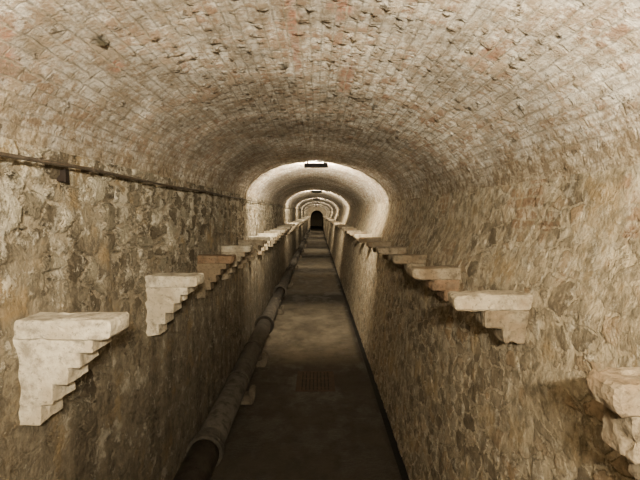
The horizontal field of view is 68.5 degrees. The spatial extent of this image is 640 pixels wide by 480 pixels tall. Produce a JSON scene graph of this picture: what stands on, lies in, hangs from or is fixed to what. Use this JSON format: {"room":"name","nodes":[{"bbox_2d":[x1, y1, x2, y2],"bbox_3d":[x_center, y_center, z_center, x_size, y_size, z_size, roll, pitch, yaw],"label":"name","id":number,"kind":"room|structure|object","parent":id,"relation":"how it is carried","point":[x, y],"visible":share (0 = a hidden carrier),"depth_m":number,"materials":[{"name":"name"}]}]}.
{"room":"underground passage","nodes":[
{"label":"underground passage","id":0,"kind":"room"},
{"bbox_2d":[0,137,307,479],"bbox_3d":[-1.026,-0.802,27.193,0.001,1.920,61.600,0,3,0],"label":"wall","id":1,"kind":"structure","parent":0,"point":[90,242],"depth_m":2.03,"materials":[{"name":"brown stone"}]},
{"bbox_2d":[57,169,68,182],"bbox_3d":[-0.847,-0.211,1.545,0.032,0.044,0.022,0,3,0],"label":"junction box","id":2,"kind":"object","parent":1,"relation":"attached to","point":[64,174],"visible":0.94,"depth_m":1.54,"materials":[{"name":"black paint"}]},
{"bbox_2d":[13,311,128,424],"bbox_3d":[-0.747,0.375,1.387,0.330,0.310,0.136,0,3,1],"label":"stone corbel","id":3,"kind":"object","parent":1,"relation":"attached to","point":[54,349],"visible":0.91,"depth_m":1.33,"materials":[{"name":"beige stone"}]},
{"bbox_2d":[0,152,304,210],"bbox_3d":[-0.965,-1.383,21.400,0.070,0.023,42.500,0,3,0],"label":"conduit pipe","id":4,"kind":"object","parent":1,"relation":"attached to","point":[2,154],"visible":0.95,"depth_m":1.68,"materials":[{"name":"metal"}]},
{"bbox_2d":[145,273,204,335],"bbox_3d":[-0.759,0.327,2.396,0.316,0.311,0.146,0,3,1],"label":"stone corbel","id":5,"kind":"object","parent":1,"relation":"attached to","point":[165,292],"visible":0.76,"depth_m":2.33,"materials":[{"name":"beige stone"}]},
{"bbox_2d":[196,254,235,297],"bbox_3d":[-0.766,0.259,3.364,0.317,0.310,0.127,0,3,0],"label":"stone corbel","id":6,"kind":"object","parent":1,"relation":"attached to","point":[212,266],"visible":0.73,"depth_m":3.31,"materials":[{"name":"stone"}]},
{"bbox_2d":[221,245,251,279],"bbox_3d":[-0.770,0.202,4.213,0.320,0.312,0.127,0,3,0],"label":"stone corbel","id":7,"kind":"object","parent":1,"relation":"attached to","point":[240,251],"visible":0.66,"depth_m":4.16,"materials":[{"name":"beige stone"}]},
{"bbox_2d":[237,240,263,268],"bbox_3d":[-0.768,0.152,5.061,0.335,0.311,0.129,0,3,0],"label":"stone corbel","id":8,"kind":"object","parent":1,"relation":"attached to","point":[255,244],"visible":0.61,"depth_m":5.00,"materials":[{"name":"beige stone"}]},
{"bbox_2d":[248,236,271,260],"bbox_3d":[-0.773,0.106,5.857,0.336,0.311,0.137,0,3,1],"label":"stone corbel","id":9,"kind":"object","parent":1,"relation":"attached to","point":[265,238],"visible":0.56,"depth_m":5.79,"materials":[{"name":"beige stone"}]},
{"bbox_2d":[257,233,276,254],"bbox_3d":[-0.778,0.058,6.706,0.331,0.306,0.130,0,3,1],"label":"stone corbel","id":10,"kind":"object","parent":1,"relation":"attached to","point":[273,235],"visible":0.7,"depth_m":6.65,"materials":[{"name":"beige stone"}]},
{"bbox_2d":[264,231,280,249],"bbox_3d":[-0.791,0.009,7.559,0.316,0.306,0.130,0,3,-1],"label":"stone corbel","id":11,"kind":"object","parent":1,"relation":"attached to","point":[277,232],"visible":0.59,"depth_m":7.49,"materials":[{"name":"beige stone"}]},
{"bbox_2d":[269,230,284,246],"bbox_3d":[-0.789,-0.031,8.407,0.331,0.306,0.130,0,3,1],"label":"stone corbel","id":12,"kind":"object","parent":1,"relation":"attached to","point":[282,231],"visible":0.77,"depth_m":8.35,"materials":[{"name":"beige stone"}]},
{"bbox_2d":[273,228,286,243],"bbox_3d":[-0.802,-0.081,9.222,0.316,0.306,0.130,0,3,-1],"label":"stone corbel","id":13,"kind":"object","parent":1,"relation":"attached to","point":[285,229],"visible":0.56,"depth_m":9.15,"materials":[{"name":"beige stone"}]},
{"bbox_2d":[278,226,290,240],"bbox_3d":[-0.800,-0.136,10.114,0.331,0.306,0.130,0,3,1],"label":"stone corbel","id":14,"kind":"object","parent":1,"relation":"attached to","point":[278,226],"visible":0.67,"depth_m":10.06,"materials":[{"name":"beige stone"}]},
{"bbox_2d":[210,226,408,479],"bbox_3d":[-0.311,0.091,27.249,1.630,0.110,61.600,0,3,0],"label":"floor","id":15,"kind":"structure","parent":0,"point":[346,432],"depth_m":3.89,"materials":[{"name":"concrete"}]},
{"bbox_2d":[240,385,255,404],"bbox_3d":[-0.689,1.306,3.977,0.286,0.135,0.124,0,3,0],"label":"support","id":16,"kind":"object","parent":15,"relation":"on","point":[249,396],"visible":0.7,"depth_m":3.93,"materials":[{"name":"concrete"}]},
{"bbox_2d":[256,352,267,366],"bbox_3d":[-0.695,1.252,4.926,0.286,0.135,0.124,0,3,0],"label":"support","id":17,"kind":"object","parent":15,"relation":"on","point":[262,361],"visible":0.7,"depth_m":4.87,"materials":[{"name":"concrete"}]},
{"bbox_2d":[186,319,270,467],"bbox_3d":[-0.698,1.179,4.378,0.216,0.216,3.176,0,3,0],"label":"pipe","id":18,"kind":"object","parent":17,"relation":"on","point":[216,427],"visible":0.77,"depth_m":3.53,"materials":[{"name":"metal"}]},
{"bbox_2d":[255,287,284,333],"bbox_3d":[-0.717,1.013,7.264,0.246,0.246,2.596,0,3,0],"label":"pipe","id":19,"kind":"object","parent":15,"relation":"on","point":[270,312],"visible":0.75,"depth_m":6.77,"materials":[{"name":"metal"}]},
{"bbox_2d":[277,305,283,313],"bbox_3d":[-0.711,1.105,7.471,0.286,0.135,0.124,0,3,0],"label":"support","id":20,"kind":"object","parent":15,"relation":"on","point":[280,310],"visible":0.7,"depth_m":7.42,"materials":[{"name":"concrete"}]},
{"bbox_2d":[273,267,293,296],"bbox_3d":[-0.735,0.849,10.109,0.246,0.246,3.096,0,3,0],"label":"pipe","id":21,"kind":"object","parent":15,"relation":"on","point":[286,277],"visible":0.73,"depth_m":9.58,"materials":[{"name":"metal"}]},
{"bbox_2d":[295,371,334,391],"bbox_3d":[-0.043,1.343,4.484,0.360,0.006,0.530,0,3,0],"label":"drain grate","id":22,"kind":"object","parent":15,"relation":"on","point":[307,381],"visible":1,"depth_m":4.46,"materials":[{"name":"brown metal"}]},
{"bbox_3d":[-0.676,1.421,1.981,0.285,0.135,0.124,0,3,0],"label":"support","id":23,"kind":"object","parent":15,"relation":"on","visible":0},
{"bbox_2d":[173,439,218,479],"bbox_3d":[-0.678,1.354,1.333,0.216,0.216,2.916,0,3,0],"label":"pipe","id":24,"kind":"object","parent":23,"relation":"on","point":[201,459],"visible":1,"depth_m":2.57,"materials":[{"name":"metal"}]},
{"bbox_3d":[-0.748,0.778,13.162,0.285,0.135,0.124,0,3,0],"label":"support","id":25,"kind":"object","parent":15,"relation":"on","visible":0},
{"bbox_2d":[286,256,297,272],"bbox_3d":[-0.755,0.674,13.154,0.216,0.216,2.996,0,3,0],"label":"pipe","id":26,"kind":"object","parent":25,"relation":"on","point":[294,260],"visible":0.68,"depth_m":12.84,"materials":[{"name":"metal"}]},
{"bbox_3d":[-0.767,0.606,16.157,0.285,0.135,0.124,0,3,0],"label":"support","id":27,"kind":"object","parent":15,"relation":"on","visible":0},
{"bbox_2d":[292,249,300,260],"bbox_3d":[-0.774,0.502,16.149,0.216,0.216,2.996,0,3,0],"label":"pipe","id":28,"kind":"object","parent":27,"relation":"on","point":[298,252],"visible":0.61,"depth_m":15.72,"materials":[{"name":"metal"}]},
{"bbox_2d":[310,210,322,226],"bbox_3d":[-0.375,-2.854,57.930,2.200,2.550,0.001,0,3,0],"label":"doorway","id":29,"kind":"structure","parent":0,"point":[316,218],"depth_m":57.95,"materials":[{"name":"black"}]},
{"bbox_2d":[308,206,326,228],"bbox_3d":[-0.279,-2.058,43.202,2.100,2.450,0.500,0,3,0],"label":"wall","id":30,"kind":"structure","parent":0,"point":[322,210],"depth_m":42.92,"materials":[{"name":"stone"}]},
{"bbox_2d":[0,0,639,210],"bbox_3d":[-0.166,-1.916,27.134,1.720,0.511,61.600,0,3,0],"label":"ceiling","id":31,"kind":"structure","parent":0,"point":[423,98],"depth_m":1.66,"materials":[{"name":"brick"}]},
{"bbox_2d":[304,161,327,167],"bbox_3d":[-0.046,-0.914,5.564,0.282,0.123,0.066,0,3,0],"label":"lamp","id":32,"kind":"object","parent":31,"relation":"hanging from","point":[306,165],"visible":0.88,"depth_m":5.53,"materials":[{"name":"black paint"}]},
{"bbox_2d":[322,164,639,479],"bbox_3d":[0.557,-0.768,27.205,0.275,1.850,61.600,0,3,0],"label":"wall","id":33,"kind":"structure","parent":0,"point":[461,401],"depth_m":1.87,"materials":[{"name":"brown stone"}]},
{"bbox_2d":[285,190,349,208],"bbox_3d":[-0.071,-1.106,12.481,1.838,0.574,0.081,0,3,0],"label":"trim","id":34,"kind":"structure","parent":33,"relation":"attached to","point":[306,190],"depth_m":12.45,"materials":[{"name":"stone"}]},
{"bbox_2d":[245,161,390,203],"bbox_3d":[-0.026,-0.707,5.593,1.839,0.578,0.077,0,3,0],"label":"trim","id":35,"kind":"structure","parent":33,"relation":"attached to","point":[258,176],"depth_m":5.57,"materials":[{"name":"stone"}]},
{"bbox_2d":[343,228,356,230],"bbox_3d":[0.598,-0.137,8.862,0.329,0.184,0.130,0,3,-1],"label":"stone corbel","id":36,"kind":"object","parent":33,"relation":"attached to","point":[344,229],"visible":0.35,"depth_m":8.79,"materials":[{"name":"beige stone"}]},
{"bbox_2d":[347,230,360,240],"bbox_3d":[0.613,-0.074,8.028,0.310,0.184,0.130,0,3,0],"label":"stone corbel","id":37,"kind":"object","parent":33,"relation":"attached to","point":[348,231],"visible":0.38,"depth_m":7.97,"materials":[{"name":"beige stone"}]},
{"bbox_2d":[349,231,365,242],"bbox_3d":[0.609,-0.037,7.194,0.329,0.184,0.130,0,3,-1],"label":"stone corbel","id":38,"kind":"object","parent":33,"relation":"attached to","point":[364,232],"visible":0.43,"depth_m":7.12,"materials":[{"name":"beige stone"}]},
{"bbox_2d":[354,234,372,246],"bbox_3d":[0.624,0.013,6.366,0.310,0.184,0.130,0,3,0],"label":"stone corbel","id":39,"kind":"object","parent":33,"relation":"attached to","point":[356,236],"visible":0.41,"depth_m":6.30,"materials":[{"name":"beige stone"}]},
{"bbox_2d":[358,237,380,251],"bbox_3d":[0.619,0.059,5.566,0.329,0.184,0.130,0,3,-1],"label":"stone corbel","id":40,"kind":"object","parent":33,"relation":"attached to","point":[360,239],"visible":0.5,"depth_m":5.50,"materials":[{"name":"beige stone"}]},
{"bbox_2d":[366,241,391,258],"bbox_3d":[0.631,0.104,4.769,0.322,0.190,0.152,0,4,0],"label":"stone corbel","id":41,"kind":"object","parent":33,"relation":"attached to","point":[374,244],"visible":0.41,"depth_m":4.70,"materials":[{"name":"brown stone"}]},
{"bbox_2d":[376,246,406,268],"bbox_3d":[0.636,0.150,4.002,0.319,0.191,0.152,0,4,1],"label":"stone corbel","id":42,"kind":"object","parent":33,"relation":"attached to","point":[388,250],"visible":0.44,"depth_m":3.93,"materials":[{"name":"beige stone"}]},
{"bbox_2d":[390,253,426,280],"bbox_3d":[0.647,0.190,3.271,0.304,0.187,0.138,0,3,0],"label":"stone corbel","id":43,"kind":"object","parent":33,"relation":"attached to","point":[413,259],"visible":0.44,"depth_m":3.20,"materials":[{"name":"beige stone"}]},
{"bbox_2d":[406,265,460,300],"bbox_3d":[0.640,0.233,2.520,0.338,0.188,0.163,0,3,-2],"label":"stone corbel","id":44,"kind":"object","parent":33,"relation":"attached to","point":[442,279],"visible":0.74,"depth_m":2.45,"materials":[{"name":"stone"}]},
{"bbox_2d":[446,290,532,342],"bbox_3d":[0.640,0.278,1.705,0.342,0.188,0.130,0,3,1],"label":"stone corbel","id":45,"kind":"object","parent":33,"relation":"attached to","point":[507,312],"visible":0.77,"depth_m":1.65,"materials":[{"name":"beige stone"}]},
{"bbox_2d":[587,369,639,479],"bbox_3d":[0.672,0.371,0.901,0.288,0.232,0.111,0,3,-1],"label":"stone corbel","id":46,"kind":"object","parent":33,"relation":"attached to","point":[617,391],"visible":1,"depth_m":0.88,"materials":[{"name":"beige stone"}]}
]}

